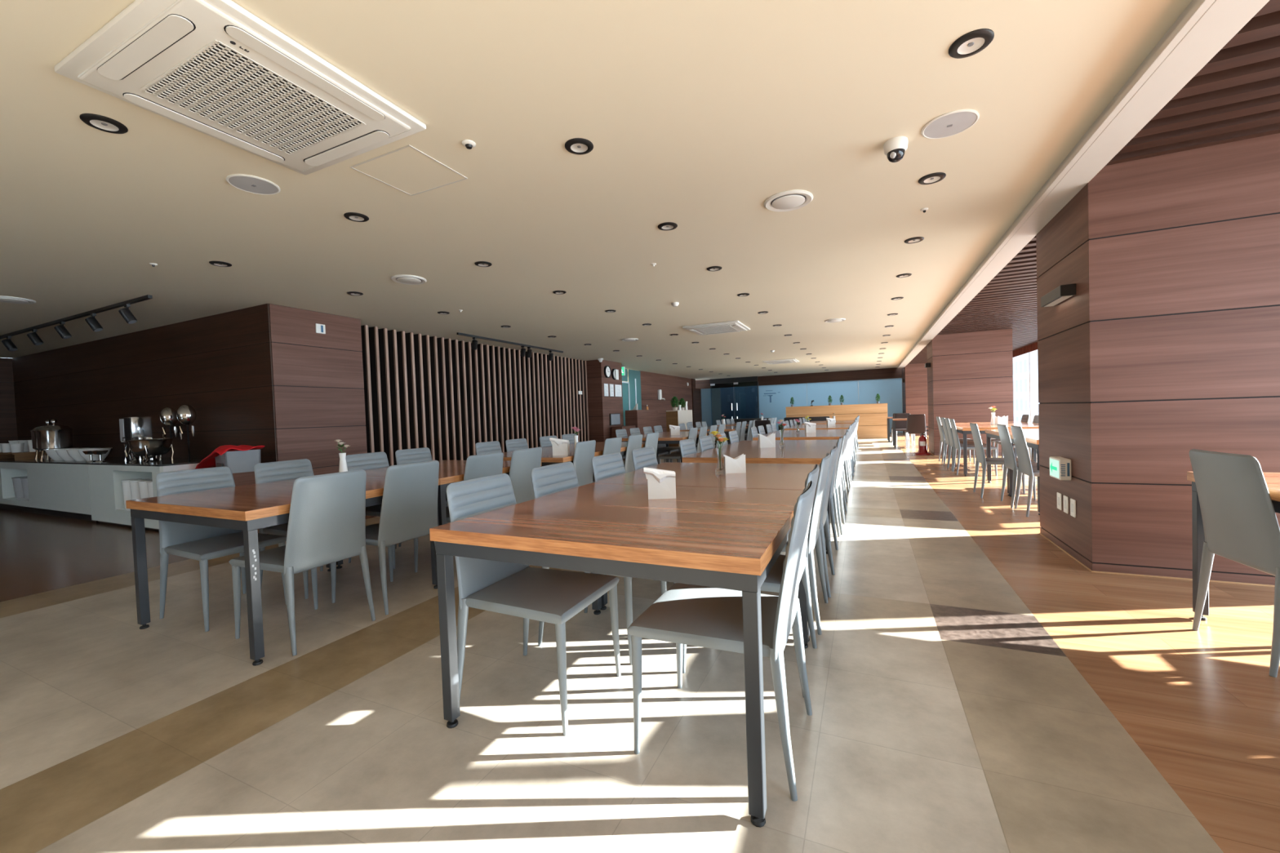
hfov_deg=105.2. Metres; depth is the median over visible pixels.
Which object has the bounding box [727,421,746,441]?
dining chair
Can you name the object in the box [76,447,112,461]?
serving bowl
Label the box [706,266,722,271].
recessed light
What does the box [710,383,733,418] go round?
door
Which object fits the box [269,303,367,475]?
wall
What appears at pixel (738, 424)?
dining chair
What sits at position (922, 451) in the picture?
fire extinguisher
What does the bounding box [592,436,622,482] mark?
dining chair
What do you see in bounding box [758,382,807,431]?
window
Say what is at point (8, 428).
wall
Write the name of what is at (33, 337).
track spotlight
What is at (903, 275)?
recessed light
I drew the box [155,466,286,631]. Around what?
dining chair
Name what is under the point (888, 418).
square table
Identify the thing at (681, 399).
conifer
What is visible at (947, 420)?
dining chair
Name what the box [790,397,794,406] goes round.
conifer
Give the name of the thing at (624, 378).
window
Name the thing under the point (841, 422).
dining table
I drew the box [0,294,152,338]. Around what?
track
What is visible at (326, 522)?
dining chair
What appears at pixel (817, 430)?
dining table
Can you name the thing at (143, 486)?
cup stack
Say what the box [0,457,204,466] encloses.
countertop
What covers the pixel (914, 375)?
wall
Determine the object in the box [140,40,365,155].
grille
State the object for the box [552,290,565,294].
recessed light
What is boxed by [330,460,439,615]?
dining chair
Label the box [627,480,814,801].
dining chair
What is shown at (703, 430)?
dining chair
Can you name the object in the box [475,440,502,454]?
dining chair
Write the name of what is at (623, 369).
exit sign
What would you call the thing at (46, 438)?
pot
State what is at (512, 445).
dining chair
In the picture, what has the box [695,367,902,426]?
wall
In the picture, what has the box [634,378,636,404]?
trim
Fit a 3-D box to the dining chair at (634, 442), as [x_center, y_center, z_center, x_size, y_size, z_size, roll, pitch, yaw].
[-0.273,0.544,6.094,0.570,0.876,0.448,-1,2,25]
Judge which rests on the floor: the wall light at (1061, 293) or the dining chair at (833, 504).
the dining chair at (833, 504)
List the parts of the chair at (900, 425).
leg, seat, backrest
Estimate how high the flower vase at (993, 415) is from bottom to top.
0.313 m
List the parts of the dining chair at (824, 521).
leg, backrest, leg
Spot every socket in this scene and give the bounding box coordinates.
[1057,492,1062,510]
[1063,495,1068,514]
[1070,498,1075,518]
[1071,503,1073,512]
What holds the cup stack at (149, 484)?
in the base cabinet at (107, 500)
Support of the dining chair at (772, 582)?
on the floor
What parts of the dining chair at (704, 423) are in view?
backrest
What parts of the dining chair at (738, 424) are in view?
backrest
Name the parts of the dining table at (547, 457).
frame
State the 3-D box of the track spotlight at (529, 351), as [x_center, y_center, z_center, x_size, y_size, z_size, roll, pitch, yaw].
[-2.256,-1.510,9.964,0.092,0.218,0.153,-3,2,-34]
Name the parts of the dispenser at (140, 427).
panel, leg, panel, tank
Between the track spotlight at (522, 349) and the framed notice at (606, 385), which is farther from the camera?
the framed notice at (606, 385)
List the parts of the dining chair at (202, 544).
leg, backrest, leg, seat, leg, leg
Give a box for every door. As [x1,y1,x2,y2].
[622,381,630,426]
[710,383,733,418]
[720,386,759,424]
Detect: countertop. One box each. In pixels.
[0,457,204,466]
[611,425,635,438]
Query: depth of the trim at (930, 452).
10.34 m
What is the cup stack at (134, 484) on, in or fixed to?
in the base cabinet at (107, 500)
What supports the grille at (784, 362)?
attached to the air conditioner at (792, 360)
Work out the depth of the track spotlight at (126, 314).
5.51 m
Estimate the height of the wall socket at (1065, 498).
0.124 m
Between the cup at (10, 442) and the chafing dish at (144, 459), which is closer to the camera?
the chafing dish at (144, 459)
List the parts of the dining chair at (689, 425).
backrest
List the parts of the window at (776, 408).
glass lettering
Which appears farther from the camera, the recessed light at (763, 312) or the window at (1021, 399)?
the window at (1021, 399)
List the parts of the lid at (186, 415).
handle, support arm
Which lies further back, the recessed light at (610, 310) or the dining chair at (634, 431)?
the dining chair at (634, 431)
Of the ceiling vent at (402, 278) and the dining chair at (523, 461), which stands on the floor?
the dining chair at (523, 461)
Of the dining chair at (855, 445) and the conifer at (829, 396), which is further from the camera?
the conifer at (829, 396)
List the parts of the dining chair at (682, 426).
backrest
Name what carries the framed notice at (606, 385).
attached to the wall at (600, 406)
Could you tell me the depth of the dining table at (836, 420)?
13.40 m
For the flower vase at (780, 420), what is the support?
on the dining table at (753, 443)
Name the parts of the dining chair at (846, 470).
leg, leg, backrest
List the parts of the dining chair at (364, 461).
backrest, seat, leg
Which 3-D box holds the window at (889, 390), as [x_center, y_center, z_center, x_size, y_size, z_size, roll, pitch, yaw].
[9.706,-0.832,19.774,1.570,2.170,0.015,-1,2,25]
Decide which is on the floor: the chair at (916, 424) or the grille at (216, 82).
the chair at (916, 424)
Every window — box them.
[622,368,627,381]
[628,368,641,410]
[700,388,712,426]
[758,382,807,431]
[806,380,858,406]
[858,377,902,432]
[1013,349,1039,422]
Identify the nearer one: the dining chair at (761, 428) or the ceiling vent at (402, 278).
the ceiling vent at (402, 278)
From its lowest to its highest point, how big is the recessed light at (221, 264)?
0.013 m
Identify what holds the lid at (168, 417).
on the countertop at (109, 460)
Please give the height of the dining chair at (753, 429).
0.876 m
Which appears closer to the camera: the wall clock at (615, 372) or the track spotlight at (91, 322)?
the track spotlight at (91, 322)
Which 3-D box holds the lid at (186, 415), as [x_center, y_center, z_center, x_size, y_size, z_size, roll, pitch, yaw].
[-5.544,0.073,5.990,0.194,0.682,0.174,-2,2,11]
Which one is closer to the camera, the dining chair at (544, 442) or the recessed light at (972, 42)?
the recessed light at (972, 42)
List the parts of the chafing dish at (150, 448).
leg, leg, burner, leg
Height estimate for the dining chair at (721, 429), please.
0.876 m
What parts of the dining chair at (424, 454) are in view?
backrest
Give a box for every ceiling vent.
[0,295,35,303]
[391,274,426,284]
[621,337,638,341]
[764,189,813,211]
[824,318,845,322]
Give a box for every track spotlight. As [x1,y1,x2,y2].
[1,336,17,351]
[26,328,43,345]
[53,321,71,338]
[84,312,102,331]
[118,303,137,324]
[471,337,477,350]
[520,345,525,356]
[526,346,532,357]
[547,350,553,360]
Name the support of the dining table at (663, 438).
on the floor
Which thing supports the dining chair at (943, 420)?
on the floor
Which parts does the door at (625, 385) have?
frame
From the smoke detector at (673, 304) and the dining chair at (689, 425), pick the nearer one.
the smoke detector at (673, 304)
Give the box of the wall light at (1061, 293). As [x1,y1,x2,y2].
[1040,283,1075,306]
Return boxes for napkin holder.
[549,437,569,455]
[643,466,675,499]
[669,425,679,435]
[723,453,746,473]
[758,432,775,448]
[804,422,816,432]
[826,417,835,426]
[994,415,1008,425]
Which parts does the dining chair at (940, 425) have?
leg, backrest, leg, seat, leg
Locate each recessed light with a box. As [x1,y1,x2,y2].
[79,113,128,133]
[208,261,231,266]
[343,212,368,222]
[346,291,363,295]
[437,311,449,314]
[474,261,491,266]
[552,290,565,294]
[564,137,593,154]
[604,309,615,312]
[657,222,677,230]
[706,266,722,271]
[737,293,749,296]
[757,311,768,314]
[890,297,903,300]
[896,273,911,277]
[904,236,924,243]
[918,172,946,184]
[948,28,994,58]
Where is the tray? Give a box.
[0,451,46,460]
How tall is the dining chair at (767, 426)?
0.876 m
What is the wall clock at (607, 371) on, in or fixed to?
attached to the wall at (600, 406)
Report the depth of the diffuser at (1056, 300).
3.51 m
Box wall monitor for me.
[609,413,620,425]
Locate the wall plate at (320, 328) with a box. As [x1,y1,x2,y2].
[315,323,325,333]
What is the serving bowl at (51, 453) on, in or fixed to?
on the countertop at (109, 460)
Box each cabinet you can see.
[0,462,97,521]
[88,462,199,530]
[232,471,255,486]
[625,409,657,435]
[666,409,693,446]
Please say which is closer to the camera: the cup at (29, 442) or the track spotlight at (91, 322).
the track spotlight at (91, 322)
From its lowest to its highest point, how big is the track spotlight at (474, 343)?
0.218 m
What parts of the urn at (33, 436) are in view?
leg, lid, knob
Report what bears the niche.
in the base cabinet at (58, 490)
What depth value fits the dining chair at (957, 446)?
7.64 m
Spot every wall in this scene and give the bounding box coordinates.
[0,357,17,458]
[12,303,277,462]
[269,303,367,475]
[586,360,623,442]
[640,370,693,431]
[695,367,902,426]
[711,380,902,425]
[902,363,928,435]
[902,368,904,433]
[926,328,1013,455]
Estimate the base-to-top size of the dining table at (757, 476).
0.740 m
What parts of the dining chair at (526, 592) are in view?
leg, backrest, leg, seat, leg, leg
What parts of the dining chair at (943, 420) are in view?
backrest, leg, seat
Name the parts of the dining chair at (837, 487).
leg, backrest, leg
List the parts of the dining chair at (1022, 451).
leg, backrest, leg, seat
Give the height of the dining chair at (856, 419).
0.876 m
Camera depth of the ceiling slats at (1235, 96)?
2.65 m
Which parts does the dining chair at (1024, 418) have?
seat, backrest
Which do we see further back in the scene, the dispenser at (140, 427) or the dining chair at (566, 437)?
the dining chair at (566, 437)
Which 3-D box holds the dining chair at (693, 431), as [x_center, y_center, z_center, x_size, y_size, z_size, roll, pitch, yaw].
[0.635,0.464,7.936,0.570,0.876,0.448,-1,2,25]
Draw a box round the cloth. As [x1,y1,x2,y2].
[194,444,265,469]
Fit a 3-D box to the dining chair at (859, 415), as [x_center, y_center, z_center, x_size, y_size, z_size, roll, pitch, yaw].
[5.549,0.158,13.043,0.570,0.876,0.448,-1,2,25]
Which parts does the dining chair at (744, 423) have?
backrest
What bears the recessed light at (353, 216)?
in the ceiling
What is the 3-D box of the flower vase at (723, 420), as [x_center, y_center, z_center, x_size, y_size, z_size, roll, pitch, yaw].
[1.897,-0.122,11.128,0.118,0.309,0.114,-1,2,25]
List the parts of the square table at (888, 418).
leg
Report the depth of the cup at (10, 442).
7.99 m
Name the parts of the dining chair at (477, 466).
leg, seat, backrest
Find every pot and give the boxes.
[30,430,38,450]
[35,428,73,450]
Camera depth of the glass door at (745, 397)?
23.73 m
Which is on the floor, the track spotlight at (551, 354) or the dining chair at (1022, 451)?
the dining chair at (1022, 451)
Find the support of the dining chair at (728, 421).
on the floor
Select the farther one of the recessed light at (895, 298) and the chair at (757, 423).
the chair at (757, 423)
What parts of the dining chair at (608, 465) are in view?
backrest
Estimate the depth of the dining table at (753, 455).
4.19 m
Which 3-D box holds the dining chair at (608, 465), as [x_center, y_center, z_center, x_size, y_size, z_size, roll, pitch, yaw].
[0.040,0.613,3.052,0.570,0.876,0.448,-1,2,25]
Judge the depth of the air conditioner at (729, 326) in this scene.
8.44 m
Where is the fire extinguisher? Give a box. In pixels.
[915,432,930,455]
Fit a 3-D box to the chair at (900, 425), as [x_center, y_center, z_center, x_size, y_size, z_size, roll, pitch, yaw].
[7.445,0.071,13.824,0.448,0.876,0.571,-1,2,24]
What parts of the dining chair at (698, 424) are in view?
backrest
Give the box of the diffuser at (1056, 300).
[1044,295,1072,306]
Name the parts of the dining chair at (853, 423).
leg, leg, backrest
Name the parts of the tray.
leg, leg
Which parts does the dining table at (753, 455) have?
leg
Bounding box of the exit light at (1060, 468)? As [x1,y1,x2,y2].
[1048,456,1071,480]
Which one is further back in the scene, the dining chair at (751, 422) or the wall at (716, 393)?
the wall at (716, 393)
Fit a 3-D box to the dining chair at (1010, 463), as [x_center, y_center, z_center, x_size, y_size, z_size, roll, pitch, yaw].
[4.201,0.409,5.242,0.570,0.876,0.448,-1,2,25]
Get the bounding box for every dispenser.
[119,416,152,461]
[657,389,665,399]
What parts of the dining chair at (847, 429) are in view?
leg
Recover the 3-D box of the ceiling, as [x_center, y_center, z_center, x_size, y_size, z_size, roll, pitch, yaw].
[-2.637,-1.714,10.517,15.850,0.120,27.000,-1,2,25]
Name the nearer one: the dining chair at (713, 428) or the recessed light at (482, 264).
the recessed light at (482, 264)
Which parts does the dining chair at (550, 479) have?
leg, backrest, leg, leg, leg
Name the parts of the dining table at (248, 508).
leg, leg, frame, leg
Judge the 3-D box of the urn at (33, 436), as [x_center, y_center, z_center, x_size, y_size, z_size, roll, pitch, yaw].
[-9.197,0.200,7.621,0.364,0.603,0.364,-1,2,25]
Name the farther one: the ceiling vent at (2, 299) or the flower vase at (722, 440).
the ceiling vent at (2, 299)
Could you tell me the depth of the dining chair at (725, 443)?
5.64 m
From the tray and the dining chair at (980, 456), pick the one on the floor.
the dining chair at (980, 456)
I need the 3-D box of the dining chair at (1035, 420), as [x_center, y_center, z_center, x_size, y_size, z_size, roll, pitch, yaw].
[6.359,0.256,8.217,0.570,0.876,0.448,-1,2,25]
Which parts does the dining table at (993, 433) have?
leg, frame, leg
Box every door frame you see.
[691,378,696,427]
[709,376,759,417]
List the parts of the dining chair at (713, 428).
backrest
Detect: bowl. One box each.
[43,448,69,460]
[53,447,88,461]
[65,447,100,461]
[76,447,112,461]
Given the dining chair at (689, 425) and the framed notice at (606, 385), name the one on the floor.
the dining chair at (689, 425)
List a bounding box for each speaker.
[226,173,280,195]
[921,108,979,138]
[924,362,930,368]
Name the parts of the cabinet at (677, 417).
panel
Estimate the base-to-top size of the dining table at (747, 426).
0.740 m
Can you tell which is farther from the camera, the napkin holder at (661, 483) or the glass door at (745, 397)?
the glass door at (745, 397)
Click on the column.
(1166, 345)
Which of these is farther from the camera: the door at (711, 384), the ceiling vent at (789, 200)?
the door at (711, 384)
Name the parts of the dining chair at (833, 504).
leg, backrest, leg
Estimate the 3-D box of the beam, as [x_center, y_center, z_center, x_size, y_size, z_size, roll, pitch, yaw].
[4.394,-1.881,6.709,0.215,0.360,26.000,-1,2,25]
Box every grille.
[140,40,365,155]
[696,325,737,333]
[770,360,791,364]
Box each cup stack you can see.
[120,478,142,509]
[128,479,150,499]
[137,480,152,498]
[146,480,153,497]
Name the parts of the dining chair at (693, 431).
seat, backrest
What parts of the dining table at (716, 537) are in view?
leg, leg, frame, leg, leg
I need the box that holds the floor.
[0,432,1279,852]
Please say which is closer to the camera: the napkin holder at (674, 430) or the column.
the column
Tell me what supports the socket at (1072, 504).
attached to the wall socket at (1073, 502)
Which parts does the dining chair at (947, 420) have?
leg, backrest, leg, seat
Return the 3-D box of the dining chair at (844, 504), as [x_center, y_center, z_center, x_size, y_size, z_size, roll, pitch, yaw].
[1.900,0.492,5.153,0.570,0.876,0.448,-1,2,24]
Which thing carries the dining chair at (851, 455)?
on the floor
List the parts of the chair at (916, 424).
leg, backrest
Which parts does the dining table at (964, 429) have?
leg, frame, leg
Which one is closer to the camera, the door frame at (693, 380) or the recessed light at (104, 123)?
the recessed light at (104, 123)
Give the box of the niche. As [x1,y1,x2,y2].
[20,477,28,499]
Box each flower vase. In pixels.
[335,439,349,472]
[570,426,580,453]
[710,431,728,469]
[720,414,725,427]
[777,419,786,437]
[989,405,996,424]
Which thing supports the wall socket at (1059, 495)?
attached to the column
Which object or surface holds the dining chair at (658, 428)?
on the floor
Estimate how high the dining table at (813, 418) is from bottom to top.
0.840 m
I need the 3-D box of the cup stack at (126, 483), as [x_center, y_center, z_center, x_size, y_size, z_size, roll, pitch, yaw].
[-6.143,0.814,5.927,0.180,0.344,0.178,-1,2,25]
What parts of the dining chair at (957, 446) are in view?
leg, backrest, leg, seat, leg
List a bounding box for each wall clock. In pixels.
[604,365,611,377]
[611,368,618,379]
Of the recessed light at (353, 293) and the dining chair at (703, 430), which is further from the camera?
the dining chair at (703, 430)
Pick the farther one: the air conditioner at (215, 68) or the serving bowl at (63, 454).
the serving bowl at (63, 454)
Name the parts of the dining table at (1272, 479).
leg, frame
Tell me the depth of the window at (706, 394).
22.80 m
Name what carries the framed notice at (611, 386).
attached to the wall at (600, 406)
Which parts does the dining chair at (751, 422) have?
backrest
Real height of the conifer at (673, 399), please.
0.444 m
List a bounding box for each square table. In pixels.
[887,417,914,441]
[892,418,921,447]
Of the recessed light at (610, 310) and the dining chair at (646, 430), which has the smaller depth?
the recessed light at (610, 310)
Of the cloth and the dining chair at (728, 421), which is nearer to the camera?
the cloth
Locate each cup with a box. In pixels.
[0,443,11,453]
[8,440,22,443]
[9,443,24,453]
[17,440,29,452]
[26,440,40,452]
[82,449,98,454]
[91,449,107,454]
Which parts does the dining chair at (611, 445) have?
backrest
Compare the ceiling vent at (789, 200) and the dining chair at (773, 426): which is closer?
the ceiling vent at (789, 200)
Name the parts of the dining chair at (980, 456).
leg, backrest, leg, seat, leg, leg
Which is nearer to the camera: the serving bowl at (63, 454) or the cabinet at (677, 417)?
the serving bowl at (63, 454)
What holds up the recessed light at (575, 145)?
in the ceiling
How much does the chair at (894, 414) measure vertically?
0.876 m
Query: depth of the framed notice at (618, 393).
13.77 m
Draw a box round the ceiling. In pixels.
[0,0,1191,380]
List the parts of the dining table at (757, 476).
leg, leg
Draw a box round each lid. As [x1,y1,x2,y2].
[160,407,177,453]
[176,404,196,459]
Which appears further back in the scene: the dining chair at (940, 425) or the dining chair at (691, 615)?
the dining chair at (940, 425)
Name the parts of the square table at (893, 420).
leg, leg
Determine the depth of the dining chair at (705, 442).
5.02 m
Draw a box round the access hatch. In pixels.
[349,144,467,195]
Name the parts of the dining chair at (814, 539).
seat, leg, backrest, leg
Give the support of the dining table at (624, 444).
on the floor
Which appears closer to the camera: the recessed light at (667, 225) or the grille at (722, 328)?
the recessed light at (667, 225)
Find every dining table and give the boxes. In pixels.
[125,475,439,666]
[336,460,541,568]
[429,483,808,827]
[502,448,604,466]
[541,441,645,455]
[591,462,826,641]
[621,433,698,462]
[643,431,709,453]
[680,426,741,447]
[682,447,833,554]
[706,425,748,440]
[716,423,748,439]
[721,440,837,447]
[752,432,845,481]
[768,429,846,480]
[784,425,849,430]
[792,423,851,426]
[802,421,854,439]
[809,420,854,422]
[942,421,1032,461]
[951,423,1039,475]
[985,428,1039,495]
[1008,433,1040,515]
[1186,471,1279,620]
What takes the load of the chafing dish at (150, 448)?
on the countertop at (109, 460)
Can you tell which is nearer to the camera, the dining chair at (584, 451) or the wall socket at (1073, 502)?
the wall socket at (1073, 502)
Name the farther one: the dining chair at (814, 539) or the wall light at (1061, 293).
the wall light at (1061, 293)
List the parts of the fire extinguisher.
label panel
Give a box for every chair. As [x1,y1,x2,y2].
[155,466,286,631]
[228,469,375,656]
[253,458,323,599]
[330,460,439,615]
[346,451,396,568]
[395,447,448,546]
[413,451,503,572]
[446,473,621,736]
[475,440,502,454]
[505,438,528,452]
[508,447,542,503]
[530,461,666,665]
[539,435,557,447]
[561,433,578,444]
[573,440,595,486]
[591,452,675,584]
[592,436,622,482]
[615,428,627,458]
[623,431,658,465]
[624,434,642,473]
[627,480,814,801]
[630,427,667,464]
[631,446,657,471]
[643,426,679,462]
[653,425,679,462]
[657,427,697,463]
[670,426,707,462]
[678,423,697,444]
[679,438,697,457]
[682,463,819,697]
[686,422,715,447]
[695,422,716,441]
[695,423,724,448]
[696,425,716,449]
[698,435,713,452]
[701,421,727,439]
[715,420,728,437]
[715,422,741,444]
[716,432,728,447]
[719,453,830,635]
[725,418,746,435]
[726,420,753,440]
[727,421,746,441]
[728,430,738,444]
[745,419,756,439]
[750,426,758,437]
[755,420,771,434]
[757,425,764,435]
[765,424,772,433]
[770,422,777,431]
[782,421,786,430]
[785,420,790,427]
[789,419,793,426]
[819,445,837,597]
[829,436,842,550]
[834,433,847,534]
[840,431,848,519]
[842,428,849,502]
[844,424,852,492]
[847,423,853,483]
[848,422,854,479]
[850,421,855,475]
[851,419,856,466]
[853,418,857,463]
[854,416,858,453]
[855,415,859,449]
[891,413,909,443]
[894,413,913,444]
[905,413,927,449]
[936,416,974,463]
[941,417,982,467]
[944,417,986,471]
[949,418,997,475]
[969,422,1035,499]
[991,414,1029,457]
[995,414,1038,468]
[996,423,1036,508]
[1010,425,1039,517]
[1189,448,1279,677]
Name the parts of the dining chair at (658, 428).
backrest, seat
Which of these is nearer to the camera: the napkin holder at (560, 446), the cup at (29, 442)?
the napkin holder at (560, 446)
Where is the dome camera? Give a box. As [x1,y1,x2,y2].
[883,136,908,162]
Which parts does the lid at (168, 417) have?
handle, support arm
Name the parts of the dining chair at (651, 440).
backrest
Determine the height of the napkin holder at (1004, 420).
0.150 m
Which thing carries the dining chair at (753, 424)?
on the floor
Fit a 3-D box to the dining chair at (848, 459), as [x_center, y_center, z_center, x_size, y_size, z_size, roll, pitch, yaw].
[2.849,0.405,7.228,0.570,0.876,0.448,-1,2,25]
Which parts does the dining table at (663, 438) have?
frame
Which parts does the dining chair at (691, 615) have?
leg, leg, seat, leg, backrest, leg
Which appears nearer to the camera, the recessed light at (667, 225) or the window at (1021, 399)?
the recessed light at (667, 225)
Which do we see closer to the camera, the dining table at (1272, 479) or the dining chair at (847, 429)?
the dining table at (1272, 479)
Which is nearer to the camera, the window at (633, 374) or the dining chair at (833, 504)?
the dining chair at (833, 504)
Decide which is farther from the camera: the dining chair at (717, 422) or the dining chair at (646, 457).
the dining chair at (717, 422)
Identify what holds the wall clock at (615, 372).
attached to the wall at (600, 406)
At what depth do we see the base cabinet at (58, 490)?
6.68 m
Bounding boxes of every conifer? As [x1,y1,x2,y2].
[670,396,679,410]
[678,398,686,409]
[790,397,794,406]
[827,395,831,405]
[839,395,844,404]
[875,393,879,403]
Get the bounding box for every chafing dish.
[127,438,174,462]
[130,438,163,461]
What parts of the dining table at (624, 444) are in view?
frame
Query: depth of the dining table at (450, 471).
3.66 m
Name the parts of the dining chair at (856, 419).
leg, backrest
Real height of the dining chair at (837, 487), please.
0.876 m
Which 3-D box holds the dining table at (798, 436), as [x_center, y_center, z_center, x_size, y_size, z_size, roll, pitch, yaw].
[2.370,0.491,7.129,1.190,0.740,1.143,-1,2,25]
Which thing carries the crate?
on the base cabinet at (245, 478)
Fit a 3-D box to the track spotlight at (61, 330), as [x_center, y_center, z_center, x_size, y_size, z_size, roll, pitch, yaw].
[-7.403,-1.233,6.280,0.153,0.218,0.092,-2,2,-13]
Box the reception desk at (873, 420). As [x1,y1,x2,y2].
[785,403,888,438]
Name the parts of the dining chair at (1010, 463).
leg, backrest, leg, seat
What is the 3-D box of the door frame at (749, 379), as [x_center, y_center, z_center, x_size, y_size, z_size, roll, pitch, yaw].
[4.270,-0.899,22.148,2.175,2.600,0.170,-1,2,25]
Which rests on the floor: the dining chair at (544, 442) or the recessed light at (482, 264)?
the dining chair at (544, 442)
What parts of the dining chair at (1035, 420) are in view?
leg, leg, leg, backrest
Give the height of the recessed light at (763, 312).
0.013 m
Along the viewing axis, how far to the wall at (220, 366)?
6.89 m
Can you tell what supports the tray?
on the countertop at (109, 460)
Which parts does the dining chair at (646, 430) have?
backrest, seat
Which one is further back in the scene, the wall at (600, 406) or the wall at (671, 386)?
the wall at (671, 386)
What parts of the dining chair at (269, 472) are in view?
leg, seat, backrest, leg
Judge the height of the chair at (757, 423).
0.876 m
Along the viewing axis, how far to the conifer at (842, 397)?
17.30 m
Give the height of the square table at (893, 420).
0.745 m
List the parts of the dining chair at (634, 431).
backrest, seat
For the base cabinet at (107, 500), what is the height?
0.735 m
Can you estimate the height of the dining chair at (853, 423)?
0.876 m
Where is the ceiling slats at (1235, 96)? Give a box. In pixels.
[907,0,1279,364]
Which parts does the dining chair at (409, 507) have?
leg, seat, leg, leg, backrest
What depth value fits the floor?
1.87 m
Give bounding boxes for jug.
[11,475,27,498]
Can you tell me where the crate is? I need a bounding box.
[214,449,260,473]
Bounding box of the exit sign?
[621,364,625,375]
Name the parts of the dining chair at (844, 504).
leg, leg, backrest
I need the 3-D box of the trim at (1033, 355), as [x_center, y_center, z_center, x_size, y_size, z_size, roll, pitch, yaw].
[10.498,-0.865,13.060,0.150,2.430,0.060,-1,2,25]
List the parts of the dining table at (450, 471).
leg, leg, frame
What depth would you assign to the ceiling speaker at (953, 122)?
2.57 m
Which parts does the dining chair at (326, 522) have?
leg, seat, leg, leg, backrest, leg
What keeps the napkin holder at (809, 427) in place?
on the dining table at (817, 430)
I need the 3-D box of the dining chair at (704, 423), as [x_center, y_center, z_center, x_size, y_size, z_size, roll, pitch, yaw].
[1.897,0.300,12.517,0.570,0.876,0.448,-1,2,25]
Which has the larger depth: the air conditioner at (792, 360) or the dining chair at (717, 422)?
the air conditioner at (792, 360)
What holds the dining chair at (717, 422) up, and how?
on the floor
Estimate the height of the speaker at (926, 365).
0.100 m
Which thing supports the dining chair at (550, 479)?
on the floor
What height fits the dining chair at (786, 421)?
0.876 m
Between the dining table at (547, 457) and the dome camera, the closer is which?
the dome camera
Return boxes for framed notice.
[603,383,608,396]
[608,383,613,396]
[614,384,622,396]
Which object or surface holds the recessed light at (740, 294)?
in the ceiling
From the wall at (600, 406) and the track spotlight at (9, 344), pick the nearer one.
the track spotlight at (9, 344)
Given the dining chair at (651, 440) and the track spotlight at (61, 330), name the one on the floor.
the dining chair at (651, 440)
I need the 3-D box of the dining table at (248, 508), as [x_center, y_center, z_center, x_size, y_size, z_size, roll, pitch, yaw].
[-2.123,0.755,3.054,1.190,0.740,1.143,-1,2,25]
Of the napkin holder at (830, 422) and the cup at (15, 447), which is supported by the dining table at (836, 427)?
the napkin holder at (830, 422)
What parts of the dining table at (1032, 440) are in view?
leg, frame, leg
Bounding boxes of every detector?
[462,139,475,149]
[671,302,679,306]
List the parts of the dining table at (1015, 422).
leg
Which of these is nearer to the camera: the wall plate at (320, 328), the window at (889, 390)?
the wall plate at (320, 328)
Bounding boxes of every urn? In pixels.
[30,420,51,459]
[35,418,73,460]
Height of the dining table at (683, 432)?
0.740 m
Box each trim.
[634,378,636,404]
[929,452,1001,456]
[1013,342,1037,357]
[1029,350,1037,422]
[1039,533,1275,586]
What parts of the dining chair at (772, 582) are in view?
leg, seat, leg, leg, backrest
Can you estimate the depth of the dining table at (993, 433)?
6.63 m
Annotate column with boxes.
[1035,133,1279,585]
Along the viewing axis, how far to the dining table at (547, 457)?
4.88 m
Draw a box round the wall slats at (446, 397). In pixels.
[360,324,589,466]
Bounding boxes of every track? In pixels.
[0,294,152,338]
[456,332,563,352]
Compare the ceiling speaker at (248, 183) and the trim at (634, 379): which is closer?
the ceiling speaker at (248, 183)
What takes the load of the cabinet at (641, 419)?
on the floor
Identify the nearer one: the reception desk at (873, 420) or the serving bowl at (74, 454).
the serving bowl at (74, 454)
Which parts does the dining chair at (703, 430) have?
backrest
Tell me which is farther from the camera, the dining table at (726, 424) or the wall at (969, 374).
the dining table at (726, 424)
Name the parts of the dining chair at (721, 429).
backrest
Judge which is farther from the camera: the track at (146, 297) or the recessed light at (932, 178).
the track at (146, 297)
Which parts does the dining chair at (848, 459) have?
leg, backrest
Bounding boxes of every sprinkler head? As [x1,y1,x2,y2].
[149,262,157,266]
[920,207,928,213]
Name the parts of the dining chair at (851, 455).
leg, backrest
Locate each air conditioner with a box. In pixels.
[54,0,426,174]
[682,320,750,335]
[762,358,799,364]
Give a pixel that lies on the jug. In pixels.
(17, 484)
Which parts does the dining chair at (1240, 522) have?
leg, backrest, leg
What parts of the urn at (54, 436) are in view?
leg, knob, lid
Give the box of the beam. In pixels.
[897,0,1269,368]

